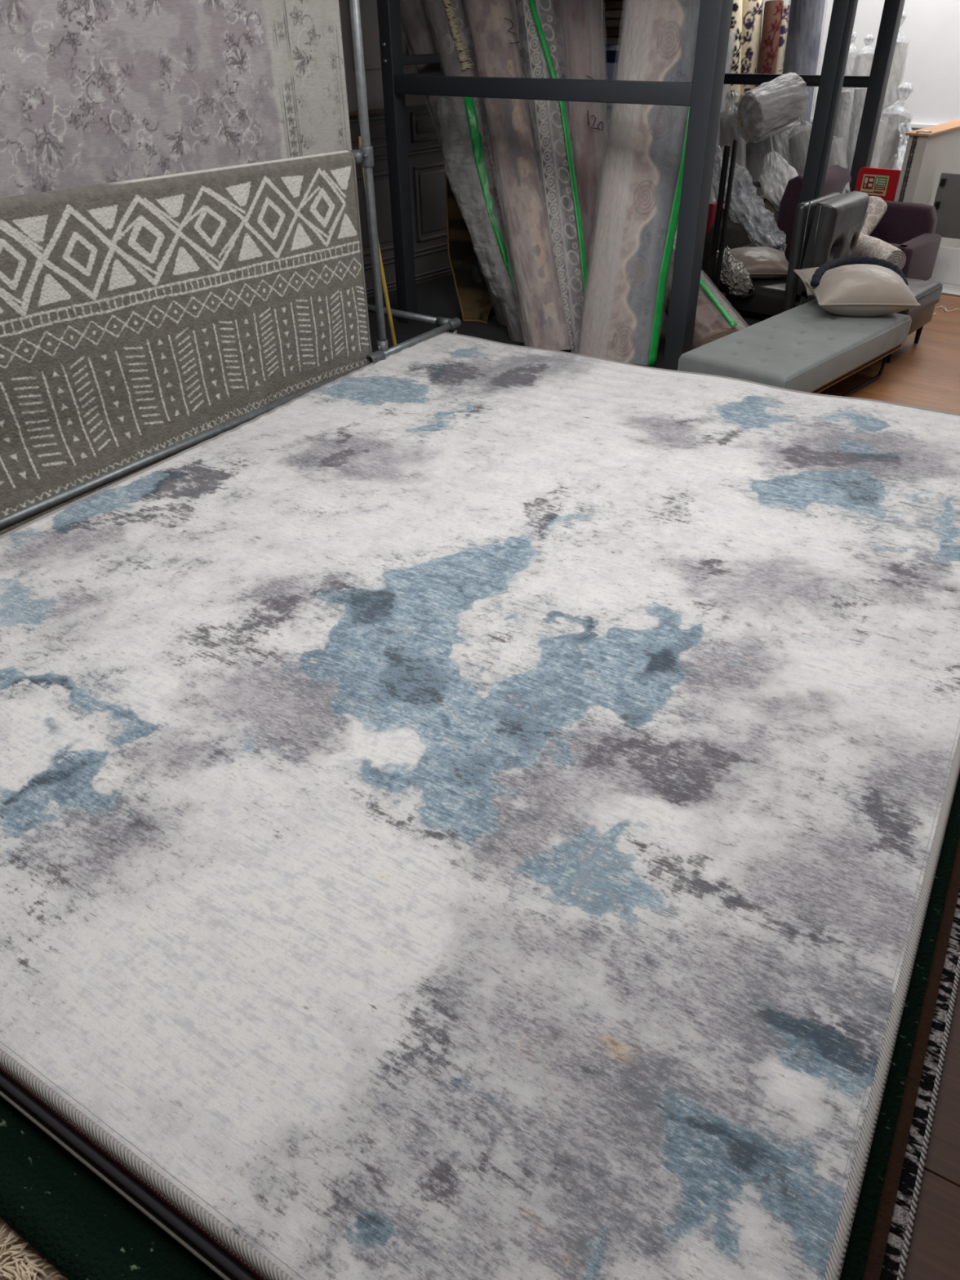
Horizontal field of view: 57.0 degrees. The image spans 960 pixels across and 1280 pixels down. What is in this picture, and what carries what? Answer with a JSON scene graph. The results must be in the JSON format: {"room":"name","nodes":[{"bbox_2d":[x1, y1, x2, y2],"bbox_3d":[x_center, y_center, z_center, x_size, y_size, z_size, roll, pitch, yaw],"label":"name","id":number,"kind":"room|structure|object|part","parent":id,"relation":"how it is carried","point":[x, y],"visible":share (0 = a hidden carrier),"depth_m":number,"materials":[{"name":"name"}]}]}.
{"room":"store","nodes":[
{"label":"store","id":0,"kind":"room"},
{"bbox_2d":[338,0,603,297],"bbox_3d":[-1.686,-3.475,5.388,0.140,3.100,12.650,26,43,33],"label":"door","id":1,"kind":"structure","parent":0,"point":[425,149],"depth_m":6.76,"materials":[{"name":"black wood"}]},
{"bbox_2d":[348,108,384,115],"bbox_3d":[-0.838,-3.742,6.264,0.070,0.019,0.370,26,43,33],"label":"trim","id":2,"kind":"structure","parent":1,"relation":"attached to","point":[378,110],"depth_m":6.28,"materials":[{"name":"brown"}]},
{"bbox_2d":[941,292,959,297],"bbox_3d":[4.103,-2.369,6.338,8.650,0.010,0.030,26,43,33],"label":"trim","id":3,"kind":"structure","parent":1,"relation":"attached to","point":[942,293],"depth_m":6.71,"materials":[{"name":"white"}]},
{"bbox_2d":[366,220,959,413],"bbox_3d":[1.600,-0.640,4.035,8.650,0.100,12.800,26,43,33],"label":"floor","id":4,"kind":"structure","parent":0,"point":[926,373],"depth_m":5.31,"materials":[{"name":"brown wood"}]},
{"bbox_2d":[366,273,767,368],"bbox_3d":[0.129,-2.121,6.096,2.840,0.008,3.500,26,43,33],"label":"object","id":5,"kind":"structure","parent":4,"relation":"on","point":[436,297],"depth_m":6.29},
{"bbox_2d":[0,0,461,531],"bbox_3d":[-1.553,-2.007,3.552,1.100,2.800,3.538,20,40,27],"label":"rack","id":6,"kind":"object","parent":5,"relation":"on","point":[364,156],"visible":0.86,"depth_m":4.06,"materials":[{"name":"grey metal"}]},
{"bbox_2d":[0,149,372,535],"bbox_3d":[-1.342,-1.219,3.676,0.221,1.225,2.415,26,43,33],"label":"rug","id":7,"kind":"object","parent":6,"relation":"hanging from","point":[140,317],"visible":0.87,"depth_m":3.67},
{"bbox_3d":[-1.316,-0.807,3.772,0.058,0.068,2.615,21,41,29],"label":"rail","id":8,"kind":"part","parent":6,"relation":"part of","materials":[{"name":"grey metal"}]},
{"bbox_3d":[-0.351,-1.646,4.861,0.042,0.048,0.746,21,40,28],"label":"rail","id":9,"kind":"part","parent":6,"relation":"part of","materials":[{"name":"grey metal"}]},
{"bbox_3d":[-1.689,-3.144,2.809,0.040,0.040,3.400,26,43,33],"label":"bar","id":10,"kind":"object","parent":6,"relation":"attached to","visible":0},
{"bbox_2d":[0,0,351,197],"bbox_3d":[-1.697,-2.230,3.404,0.021,2.140,3.108,26,43,33],"label":"rug","id":11,"kind":"object","parent":10,"relation":"hanging from","point":[92,92],"visible":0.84,"depth_m":3.77,"materials":[{"name":"grey carpet"}]},
{"bbox_2d":[357,112,396,346],"bbox_3d":[-0.533,-2.045,4.755,0.149,1.387,0.038,-20,39,-24],"label":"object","id":12,"kind":"object","parent":5,"relation":"on","point":[383,277],"visible":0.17,"depth_m":4.84,"materials":[{"name":"yellow paint"}]},
{"bbox_2d":[400,0,508,325],"bbox_3d":[-0.124,-3.337,6.013,0.254,2.490,1.505,-28,43,-33],"label":"roll","id":13,"kind":"object","parent":5,"relation":"on","point":[415,22],"visible":0.41,"depth_m":5.93,"materials":[{"name":"grey carpet"}]},
{"bbox_2d":[443,96,494,324],"bbox_3d":[-0.098,-2.929,6.069,0.510,1.355,0.300,26,43,33],"label":"striped rug","id":14,"kind":"object","parent":5,"relation":"on","point":[476,301],"visible":0.4,"depth_m":6.32,"materials":[{"name":"brown carpet"}]},
{"bbox_2d":[425,0,525,342],"bbox_3d":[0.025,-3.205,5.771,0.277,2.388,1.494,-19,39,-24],"label":"roll","id":15,"kind":"object","parent":5,"relation":"on","point":[449,20],"visible":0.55,"depth_m":5.68,"materials":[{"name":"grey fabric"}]},
{"bbox_2d":[470,262,499,319],"bbox_3d":[0.054,-2.498,6.437,0.177,0.520,0.445,-12,37,-16],"label":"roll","id":16,"kind":"object","parent":5,"relation":"on","point":[477,273],"visible":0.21,"depth_m":6.36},
{"bbox_2d":[464,0,571,351],"bbox_3d":[0.214,-3.083,5.563,0.318,2.329,1.503,-13,37,-16],"label":"roll","id":17,"kind":"object","parent":5,"relation":"on","point":[491,22],"visible":0.87,"depth_m":5.51,"materials":[{"name":"beige fabric"}]},
{"bbox_2d":[515,0,587,353],"bbox_3d":[0.461,-3.036,5.513,0.286,2.319,1.221,-11,36,-14],"label":"roll","id":18,"kind":"object","parent":5,"relation":"on","point":[539,22],"visible":0.7,"depth_m":5.45,"materials":[{"name":"grey carpet"}]},
{"bbox_2d":[377,0,733,370],"bbox_3d":[1.402,-3.609,6.097,2.290,2.400,3.513,26,43,33],"label":"steel frame","id":19,"kind":"object","parent":5,"relation":"on","point":[703,95],"visible":0.66,"depth_m":4.81,"materials":[{"name":"black metal"}]},
{"bbox_3d":[-0.535,-3.261,5.658,0.100,2.400,0.100,26,43,33],"label":"post","id":20,"kind":"part","parent":19,"relation":"part of","materials":[{"name":"black metal"}]},
{"bbox_3d":[0.574,-4.320,6.482,0.080,0.050,3.300,26,43,33],"label":"rail","id":21,"kind":"part","parent":19,"relation":"part of","materials":[{"name":"black metal"}]},
{"bbox_3d":[0.575,-4.238,6.539,0.080,0.050,3.300,26,43,33],"label":"rail","id":22,"kind":"part","parent":19,"relation":"part of","materials":[{"name":"black metal"}]},
{"bbox_3d":[1.114,-2.463,4.472,0.115,2.400,0.110,26,43,33],"label":"post","id":23,"kind":"part","parent":19,"relation":"part of","materials":[{"name":"black metal"}]},
{"bbox_2d":[557,0,607,275],"bbox_3d":[0.660,-3.050,5.610,0.345,2.396,1.119,-7,35,-8],"label":"roll","id":24,"kind":"object","parent":5,"relation":"on","point":[581,25],"visible":0.3,"depth_m":5.45,"materials":[{"name":"grey fabric"}]},
{"bbox_2d":[604,44,619,136],"bbox_3d":[1.051,-3.391,6.478,0.480,1.618,0.300,26,43,33],"label":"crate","id":25,"kind":"object","parent":5,"relation":"on","point":[611,51],"visible":0.02,"depth_m":6.17,"materials":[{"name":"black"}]},
{"bbox_2d":[603,36,621,44],"bbox_3d":[1.037,-4.071,6.001,0.340,0.042,0.260,26,43,33],"label":"sample","id":26,"kind":"object","parent":25,"relation":"on","point":[615,40],"visible":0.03,"depth_m":5.97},
{"bbox_2d":[603,27,622,35],"bbox_3d":[1.040,-4.110,5.970,0.330,0.042,0.260,26,43,33],"label":"sample","id":27,"kind":"object","parent":26,"relation":"on","point":[606,32],"visible":0.15,"depth_m":5.94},
{"bbox_2d":[602,18,623,26],"bbox_3d":[1.035,-4.152,5.944,0.340,0.042,0.260,26,43,33],"label":"sample","id":28,"kind":"object","parent":27,"relation":"on","point":[606,23],"visible":0.16,"depth_m":5.91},
{"bbox_2d":[604,9,624,17],"bbox_3d":[1.038,-4.192,5.912,0.330,0.042,0.260,26,43,33],"label":"sample","id":29,"kind":"object","parent":28,"relation":"on","point":[617,13],"visible":0.27,"depth_m":5.88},
{"bbox_2d":[603,0,625,8],"bbox_3d":[1.034,-4.234,5.886,0.340,0.042,0.260,26,43,33],"label":"sample","id":30,"kind":"object","parent":29,"relation":"on","point":[608,4],"visible":0.43,"depth_m":5.85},
{"bbox_2d":[602,0,625,37],"bbox_3d":[1.039,-3.727,6.606,0.192,2.000,0.680,-11,36,-13],"label":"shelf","id":31,"kind":"object","parent":5,"relation":"on","point":[603,10],"visible":0.05,"depth_m":6.27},
{"bbox_2d":[577,0,700,366],"bbox_3d":[0.940,-2.800,5.013,0.506,2.332,0.910,13,38,20],"label":"roll","id":32,"kind":"object","parent":5,"relation":"on","point":[641,188],"visible":0.84,"depth_m":5.05,"materials":[{"name":"grey carpet"}]},
{"bbox_2d":[707,139,737,293],"bbox_3d":[1.539,-2.569,5.699,0.062,1.150,0.060,26,43,33],"label":"stand","id":33,"kind":"object","parent":5,"relation":"on","point":[726,148],"visible":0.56,"depth_m":5.59,"materials":[{"name":"black metal"}]},
{"bbox_2d":[724,276,786,318],"bbox_3d":[2.143,-2.400,6.219,0.660,0.256,0.500,26,43,33],"label":"stool","id":34,"kind":"object","parent":5,"relation":"on","point":[766,301],"visible":0.23,"depth_m":6.10,"materials":[{"name":"black leather"}]},
{"bbox_2d":[715,245,754,297],"bbox_3d":[1.750,-2.547,6.114,0.204,0.282,0.408,-19,39,-24],"label":"cushion","id":35,"kind":"object","parent":34,"relation":"on","point":[734,275],"visible":0.8,"depth_m":6.06,"materials":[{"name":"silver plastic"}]},
{"bbox_2d":[730,246,788,279],"bbox_3d":[1.962,-2.676,6.263,0.471,0.176,0.427,1,35,3],"label":"cushion","id":36,"kind":"object","parent":34,"relation":"on","point":[761,262],"visible":0.66,"depth_m":6.14,"materials":[{"name":"brown fabric"}]},
{"bbox_2d":[741,243,755,247],"bbox_3d":[1.865,-2.731,6.337,0.100,0.153,0.412,19,40,26],"label":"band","id":37,"kind":"object","parent":36,"relation":"on","point":[753,244],"visible":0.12,"depth_m":6.40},
{"bbox_2d":[662,237,746,350],"bbox_3d":[1.146,-2.890,6.308,0.384,1.013,3.063,-8,36,-10],"label":"roll","id":38,"kind":"object","parent":4,"relation":"on","point":[715,319],"visible":0.2,"depth_m":5.36,"materials":[{"name":"grey carpet"}]},
{"bbox_2d":[705,200,730,234],"bbox_3d":[1.825,-3.067,6.863,0.050,0.620,0.300,26,43,33],"label":"carton","id":39,"kind":"object","parent":4,"relation":"on","point":[713,206],"visible":0.16,"depth_m":6.65,"materials":[{"name":"red cardboard"}]},
{"bbox_2d":[709,31,735,203],"bbox_3d":[2.216,-4.803,8.418,0.185,1.643,0.393,10,37,16],"label":"roll","id":40,"kind":"object","parent":4,"relation":"on","point":[725,91],"visible":0.2,"depth_m":8.18,"materials":[{"name":"white plastic"}]},
{"bbox_2d":[718,91,746,200],"bbox_3d":[2.128,-3.857,7.417,0.238,1.255,0.553,-11,36,-14],"label":"roll","id":41,"kind":"object","parent":4,"relation":"on","point":[727,135],"visible":0.29,"depth_m":7.25,"materials":[{"name":"white plastic"}]},
{"bbox_2d":[724,0,742,115],"bbox_3d":[2.376,-5.105,8.335,0.160,2.225,0.610,-13,37,-17],"label":"roll","id":42,"kind":"object","parent":4,"relation":"on","point":[736,16],"visible":0.24,"depth_m":8.11,"materials":[{"name":"beige fabric"}]},
{"bbox_2d":[701,211,777,290],"bbox_3d":[1.989,-3.066,6.934,0.659,0.531,0.659,26,43,33],"label":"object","id":43,"kind":"object","parent":4,"relation":"on","point":[736,236],"visible":0.2,"depth_m":6.65,"materials":[{"name":"black fabric"}]},
{"bbox_2d":[711,145,786,252],"bbox_3d":[1.997,-3.306,6.671,0.331,0.698,0.885,-15,37,-19],"label":"crumpled bag","id":44,"kind":"object","parent":43,"relation":"on","point":[758,232],"visible":0.71,"depth_m":6.64,"materials":[{"name":"grey plastic"}]},
{"bbox_2d":[739,0,763,168],"bbox_3d":[2.527,-5.148,8.392,0.209,2.224,0.571,-9,36,-12],"label":"roll","id":45,"kind":"object","parent":4,"relation":"on","point":[752,10],"visible":0.26,"depth_m":8.11,"materials":[{"name":"beige fabric"}]},
{"bbox_2d":[744,134,767,200],"bbox_3d":[2.412,-3.879,7.580,0.198,1.086,0.633,-16,38,-21],"label":"roll","id":46,"kind":"object","parent":4,"relation":"on","point":[756,153],"visible":0.15,"depth_m":7.46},
{"bbox_2d":[746,0,783,204],"bbox_3d":[2.666,-4.921,8.377,0.166,1.863,0.473,1,35,3],"label":"roll","id":47,"kind":"object","parent":4,"relation":"on","point":[773,9],"visible":0.36,"depth_m":8.04,"materials":[{"name":"red fabric"}]},
{"bbox_2d":[758,195,777,222],"bbox_3d":[2.386,-3.308,7.232,0.287,0.572,0.300,26,43,33],"label":"carton","id":48,"kind":"object","parent":4,"relation":"on","point":[767,204],"visible":0.1,"depth_m":7.00,"materials":[{"name":"brown cardboard"}]},
{"bbox_2d":[769,135,773,152],"bbox_3d":[2.336,-3.695,6.916,0.025,0.420,0.294,-18,38,-22],"label":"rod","id":49,"kind":"object","parent":48,"relation":"on","point":[771,138],"visible":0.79,"depth_m":6.91,"materials":[{"name":"grey metal"}]},
{"bbox_2d":[757,150,798,214],"bbox_3d":[2.347,-3.588,6.938,0.352,0.428,0.312,26,43,33],"label":"crumpled bag","id":50,"kind":"object","parent":48,"relation":"on","point":[775,173],"visible":0.68,"depth_m":6.90,"materials":[{"name":"white plastic"}]},
{"bbox_2d":[737,180,760,187],"bbox_3d":[2.203,-3.660,7.091,0.277,0.069,0.048,26,43,33],"label":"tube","id":51,"kind":"object","parent":50,"relation":"attached to","point":[755,183],"visible":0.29,"depth_m":7.07,"materials":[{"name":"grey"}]},
{"bbox_2d":[765,120,799,164],"bbox_3d":[2.624,-3.903,7.596,0.398,1.121,0.836,-19,39,-23],"label":"roll","id":52,"kind":"object","parent":4,"relation":"on","point":[780,142],"visible":0.06,"depth_m":7.38,"materials":[{"name":"white plastic"}]},
{"bbox_2d":[775,4,790,74],"bbox_3d":[2.786,-4.922,8.408,0.172,1.825,0.438,9,36,14],"label":"roll","id":53,"kind":"object","parent":4,"relation":"on","point":[785,13],"visible":0.06,"depth_m":8.05,"materials":[{"name":"white fabric"}]},
{"bbox_2d":[677,298,911,396],"bbox_3d":[1.762,-1.539,4.916,0.605,0.352,1.460,29,45,35],"label":"tufted bench","id":54,"kind":"object","parent":4,"relation":"on","point":[806,347],"visible":0.88,"depth_m":4.66,"materials":[{"name":"grey fabric"}]},
{"bbox_2d":[793,266,818,295],"bbox_3d":[2.201,-2.147,5.277,0.571,0.134,0.346,0,35,1],"label":"cushion","id":55,"kind":"object","parent":54,"relation":"on","point":[805,273],"visible":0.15,"depth_m":5.31,"materials":[{"name":"fabric"}]},
{"bbox_3d":[2.118,-1.473,4.984,0.018,0.155,0.758,29,45,35],"label":"leg","id":56,"kind":"part","parent":54,"relation":"part of","materials":[{"name":"black metal"}]},
{"bbox_3d":[1.762,-1.539,4.916,0.575,0.045,1.430,29,45,35],"label":"frame","id":57,"kind":"part","parent":54,"relation":"part of","materials":[{"name":"black wood"}]},
{"bbox_3d":[1.761,-1.553,4.906,0.597,0.008,1.452,29,45,35],"label":"gilt trim","id":58,"kind":"part","parent":54,"relation":"part of","materials":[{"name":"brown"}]},
{"bbox_3d":[1.762,-1.530,4.922,0.593,0.008,1.448,29,45,35],"label":"gilt trim","id":59,"kind":"part","parent":54,"relation":"part of","materials":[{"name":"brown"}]},
{"bbox_2d":[804,264,920,316],"bbox_3d":[2.180,-2.003,5.060,0.551,0.258,0.429,2,35,5],"label":"cushion","id":60,"kind":"object","parent":54,"relation":"on","point":[850,290],"visible":0.98,"depth_m":4.92,"materials":[{"name":"fabric"}]},
{"bbox_2d":[809,255,907,287],"bbox_3d":[2.177,-2.145,5.158,0.566,0.138,0.289,-2,35,0],"label":"band","id":61,"kind":"object","parent":60,"relation":"on","point":[816,277],"visible":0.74,"depth_m":5.14,"materials":[{"name":"black fabric"}]},
{"bbox_2d":[786,102,812,175],"bbox_3d":[2.700,-3.660,7.182,0.263,1.192,0.726,-16,38,-20],"label":"roll","id":62,"kind":"object","parent":4,"relation":"on","point":[798,144],"visible":0.07,"depth_m":7.08,"materials":[{"name":"white plastic"}]},
{"bbox_2d":[730,72,807,142],"bbox_3d":[2.235,-4.138,6.880,0.588,0.466,0.369,-17,38,-21],"label":"roll","id":63,"kind":"object","parent":62,"relation":"on","point":[766,109],"visible":1,"depth_m":6.78,"materials":[{"name":"white plastic"}]},
{"bbox_2d":[782,0,825,132],"bbox_3d":[2.823,-4.807,7.899,0.336,2.227,0.627,-2,35,0],"label":"roll","id":64,"kind":"object","parent":4,"relation":"on","point":[806,16],"visible":0.43,"depth_m":7.60,"materials":[{"name":"grey fabric"}]},
{"bbox_2d":[723,0,905,191],"bbox_3d":[2.363,-4.712,7.206,1.935,2.900,0.120,26,43,33],"label":"frame","id":65,"kind":"object","parent":4,"relation":"on","point":[876,84],"visible":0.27,"depth_m":6.84,"materials":[{"name":"black metal"}]},
{"bbox_3d":[3.056,-4.383,6.716,0.115,2.900,0.100,26,43,33],"label":"post","id":66,"kind":"part","parent":65,"relation":"part of","materials":[{"name":"black metal"}]},
{"bbox_2d":[788,0,857,259],"bbox_3d":[2.227,-3.583,5.600,0.160,2.900,0.160,26,43,33],"label":"post","id":67,"kind":"object","parent":4,"relation":"on","point":[843,12],"visible":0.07,"depth_m":5.63,"materials":[{"name":"black metal"}]},
{"bbox_2d":[827,136,849,195],"bbox_3d":[2.855,-3.416,7.017,0.189,0.975,0.690,-9,36,-11],"label":"roll","id":68,"kind":"object","parent":4,"relation":"on","point":[837,156],"visible":0.23,"depth_m":6.92,"materials":[{"name":"white plastic"}]},
{"bbox_2d":[833,87,854,155],"bbox_3d":[3.165,-4.181,7.843,0.141,1.255,0.403,-1,35,1],"label":"roll","id":69,"kind":"object","parent":4,"relation":"on","point":[843,115],"visible":0.37,"depth_m":7.64,"materials":[{"name":"white plastic"}]},
{"bbox_2d":[832,31,857,137],"bbox_3d":[3.307,-4.610,8.131,0.158,1.623,0.508,2,35,5],"label":"roll","id":70,"kind":"object","parent":4,"relation":"on","point":[851,59],"visible":0.09,"depth_m":7.86,"materials":[{"name":"white plastic"}]},
{"bbox_2d":[844,87,866,173],"bbox_3d":[3.369,-4.323,8.023,0.214,1.275,0.452,2,35,4],"label":"roll","id":71,"kind":"object","parent":4,"relation":"on","point":[860,94],"visible":0.09,"depth_m":7.83,"materials":[{"name":"white plastic"}]},
{"bbox_2d":[777,164,941,280],"bbox_3d":[2.891,-3.091,6.708,1.070,0.800,0.870,26,43,33],"label":"armchair","id":72,"kind":"object","parent":4,"relation":"on","point":[908,227],"visible":0.38,"depth_m":6.60,"materials":[{"name":"fabric"}]},
{"bbox_2d":[853,195,906,269],"bbox_3d":[2.705,-2.817,6.122,0.321,0.367,0.904,4,35,7],"label":"roll","id":73,"kind":"object","parent":72,"relation":"on","point":[868,246],"visible":0.56,"depth_m":6.03,"materials":[{"name":"grey fabric"}]},
{"bbox_2d":[844,189,867,229],"bbox_3d":[2.679,-3.003,6.298,0.172,0.347,0.296,4,35,8],"label":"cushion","id":74,"kind":"object","parent":73,"relation":"on","point":[846,191],"visible":0.03,"depth_m":6.25,"materials":[{"name":"fabric"}]},
{"bbox_3d":[3.151,-3.101,6.806,0.670,0.495,0.140,26,43,33],"label":"backrest","id":75,"kind":"part","parent":72,"relation":"part of","materials":[{"name":"fabric"}]},
{"bbox_3d":[3.085,-2.795,6.525,0.360,0.320,0.640,26,43,33],"label":"armrest","id":76,"kind":"part","parent":72,"relation":"part of","materials":[{"name":"fabric"}]},
{"bbox_2d":[782,191,942,362],"bbox_3d":[2.414,-2.299,5.554,0.802,0.845,0.608,26,43,33],"label":"leather chair","id":77,"kind":"object","parent":4,"relation":"on","point":[827,228],"visible":0.49,"depth_m":5.44,"materials":[{"name":"black leather"}]},
{"bbox_3d":[2.243,-2.492,5.571,0.144,0.530,0.560,29,45,30],"label":"backrest","id":78,"kind":"part","parent":77,"relation":"part of","materials":[{"name":"black leather"}]},
{"bbox_3d":[2.447,-2.103,5.666,0.710,0.135,0.580,26,43,33],"label":"seat","id":79,"kind":"part","parent":77,"relation":"part of","materials":[{"name":"grey leather"}]},
{"bbox_3d":[2.472,-2.192,5.576,0.660,0.132,0.600,26,43,33],"label":"seat","id":80,"kind":"part","parent":77,"relation":"part of","materials":[{"name":"grey leather"}]},
{"bbox_3d":[2.515,-1.777,5.420,0.040,0.140,0.038,26,43,33],"label":"leg","id":81,"kind":"part","parent":77,"relation":"part of","materials":[{"name":"black metal"}]},
{"bbox_3d":[2.844,-1.998,5.726,0.040,0.140,0.038,26,43,33],"label":"leg","id":82,"kind":"part","parent":77,"relation":"part of","materials":[{"name":"black metal"}]},
{"bbox_2d":[852,34,875,88],"bbox_3d":[3.415,-4.587,8.113,0.205,1.602,0.529,7,36,12],"label":"roll","id":83,"kind":"object","parent":4,"relation":"on","point":[863,65],"visible":0.12,"depth_m":7.82,"materials":[{"name":"white plastic"}]},
{"bbox_2d":[854,167,901,200],"bbox_3d":[3.145,-3.369,7.125,0.347,0.768,0.220,26,43,33],"label":"board","id":84,"kind":"object","parent":4,"relation":"on","point":[882,183],"visible":0.3,"depth_m":6.95,"materials":[{"name":"red plastic"}]},
{"bbox_3d":[3.112,-3.593,6.973,0.177,0.115,0.002,26,43,33],"label":"red panel","id":85,"kind":"part","parent":84,"relation":"part of","materials":[{"name":"red plastic"}]},
{"bbox_3d":[3.145,-3.598,6.934,0.089,0.062,0.002,26,43,33],"label":"green panel","id":86,"kind":"part","parent":84,"relation":"part of","materials":[{"name":"green"}]},
{"bbox_2d":[870,116,886,168],"bbox_3d":[3.308,-3.912,7.626,0.188,1.064,0.529,11,37,17],"label":"roll","id":87,"kind":"object","parent":4,"relation":"on","point":[874,162],"visible":0.14,"depth_m":7.47,"materials":[{"name":"white plastic"}]},
{"bbox_2d":[878,81,912,168],"bbox_3d":[3.517,-4.197,7.849,0.611,1.272,0.297,-29,44,-34],"label":"roll","id":88,"kind":"object","parent":4,"relation":"on","point":[890,144],"visible":0.23,"depth_m":7.67,"materials":[{"name":"white plastic"}]},
{"bbox_2d":[893,120,912,169],"bbox_3d":[3.596,-4.068,7.508,0.179,0.573,0.653,9,36,14],"label":"crumpled bag","id":89,"kind":"object","parent":88,"relation":"attached to","point":[903,128],"visible":0.38,"depth_m":7.55,"materials":[{"name":"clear plastic"}]},
{"bbox_2d":[881,8,909,114],"bbox_3d":[3.594,-4.609,7.982,0.261,1.781,0.585,8,36,13],"label":"roll","id":90,"kind":"object","parent":4,"relation":"on","point":[902,42],"visible":0.09,"depth_m":7.73,"materials":[{"name":"white plastic"}]},
{"bbox_2d":[903,979,959,1279],"bbox_3d":[0.073,0.197,2.638,3.800,0.186,4.799,19,40,26],"label":"wooden platform","id":91,"kind":"object","parent":4,"relation":"on","point":[934,1253],"visible":0.02,"depth_m":1.45,"materials":[{"name":"brown wood"}]},
{"bbox_2d":[0,1217,68,1279],"bbox_3d":[-1.017,0.870,1.511,2.002,0.039,1.074,19,40,26],"label":"shaggy rug","id":92,"kind":"object","parent":91,"relation":"on","point":[19,1260],"visible":0.05,"depth_m":1.36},
{"bbox_2d":[879,888,959,1279],"bbox_3d":[0.208,-0.178,2.989,2.830,0.018,3.918,19,40,26],"label":"rug","id":93,"kind":"object","parent":91,"relation":"on","point":[900,1236],"visible":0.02,"depth_m":1.53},
{"bbox_2d":[862,835,959,1279],"bbox_3d":[0.197,-0.196,2.985,2.786,0.017,3.900,19,40,26],"label":"rug","id":94,"kind":"object","parent":93,"relation":"on","point":[876,1254],"visible":0.02,"depth_m":1.55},
{"bbox_2d":[0,770,959,1279],"bbox_3d":[0.006,-0.208,2.975,3.062,0.025,4.101,19,40,26],"label":"rug","id":95,"kind":"object","parent":94,"relation":"on","point":[71,1216],"visible":0.02,"depth_m":1.41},
{"bbox_2d":[0,1085,237,1279],"bbox_3d":[0.010,-0.278,3.014,2.984,0.010,4.000,19,40,26],"label":"rug","id":96,"kind":"object","parent":95,"relation":"on","point":[171,1230],"visible":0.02,"depth_m":1.39,"materials":[{"name":"black carpet"}]},
{"bbox_2d":[0,1071,259,1279],"bbox_3d":[0.015,-0.295,3.007,2.996,0.016,3.996,19,40,26],"label":"rug","id":97,"kind":"object","parent":96,"relation":"on","point":[148,1198],"visible":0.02,"depth_m":1.38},
{"bbox_2d":[0,1066,266,1279],"bbox_3d":[0.021,-0.307,2.998,2.990,0.012,3.973,19,40,26],"label":"rug","id":98,"kind":"object","parent":97,"relation":"on","point":[193,1224],"visible":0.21,"depth_m":1.38,"materials":[{"name":"grey fabric"}]},
{"bbox_2d":[0,332,959,1279],"bbox_3d":[0.033,-0.334,2.997,3.036,0.059,4.006,19,40,26],"label":"rug","id":99,"kind":"object","parent":98,"relation":"on","point":[471,807],"visible":1,"depth_m":1.99,"materials":[{"name":"grey carpet"}]},
{"bbox_2d":[926,245,959,285],"bbox_3d":[3.723,-2.924,6.916,0.640,0.260,0.030,26,43,33],"label":"box","id":100,"kind":"object","parent":4,"relation":"on","point":[946,269],"visible":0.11,"depth_m":6.94,"materials":[{"name":"white cardboard"}]},
{"bbox_2d":[933,172,959,239],"bbox_3d":[3.829,-3.184,6.860,0.670,0.746,0.090,26,43,33],"label":"panel","id":101,"kind":"object","parent":4,"relation":"on","point":[947,199],"visible":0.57,"depth_m":6.89,"materials":[{"name":"grey"}]},
{"bbox_2d":[935,305,959,311],"bbox_3d":[3.374,-2.397,6.386,0.136,0.013,0.132,-15,37,-19],"label":"scrap","id":102,"kind":"object","parent":4,"relation":"on","point":[941,305],"visible":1,"depth_m":6.36,"materials":[{"name":"white paper"}]},
{"bbox_2d":[711,0,959,202],"bbox_3d":[5.724,-4.707,7.012,8.650,3.200,0.150,26,43,33],"label":"wall","id":103,"kind":"structure","parent":0,"point":[931,27],"depth_m":8.18,"materials":[{"name":"white paint"}]},
{"bbox_2d":[809,118,937,130],"bbox_3d":[5.670,-4.126,7.327,8.650,0.110,0.050,26,43,33],"label":"trim","id":104,"kind":"structure","parent":103,"relation":"attached to","point":[912,125],"depth_m":8.37,"materials":[{"name":"white paint"}]},
{"bbox_2d":[893,128,959,248],"bbox_3d":[3.947,-3.778,7.465,0.137,1.019,2.150,26,43,33],"label":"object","id":105,"kind":"structure","parent":0,"point":[936,154],"depth_m":6.76,"materials":[{"name":"white paint"}]},
{"bbox_2d":[897,135,918,201],"bbox_3d":[3.222,-3.410,6.737,0.037,0.772,0.007,26,43,33],"label":"hanging chain","id":106,"kind":"object","parent":105,"relation":"hanging from","point":[906,171],"visible":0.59,"depth_m":6.64,"materials":[{"name":"grey metal"}]},
{"bbox_2d":[915,130,931,133],"bbox_3d":[3.258,-3.728,6.485,0.107,0.020,0.020,16,38,22],"label":"strip","id":107,"kind":"object","parent":105,"relation":"attached to","point":[926,131],"visible":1,"depth_m":6.48,"materials":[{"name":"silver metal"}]},
{"bbox_2d":[905,119,959,136],"bbox_3d":[3.945,-4.207,7.173,0.177,0.018,2.230,26,43,33],"label":"trim","id":108,"kind":"structure","parent":105,"relation":"on","point":[953,125],"depth_m":6.71,"materials":[{"name":"brown wood"}]}
]}

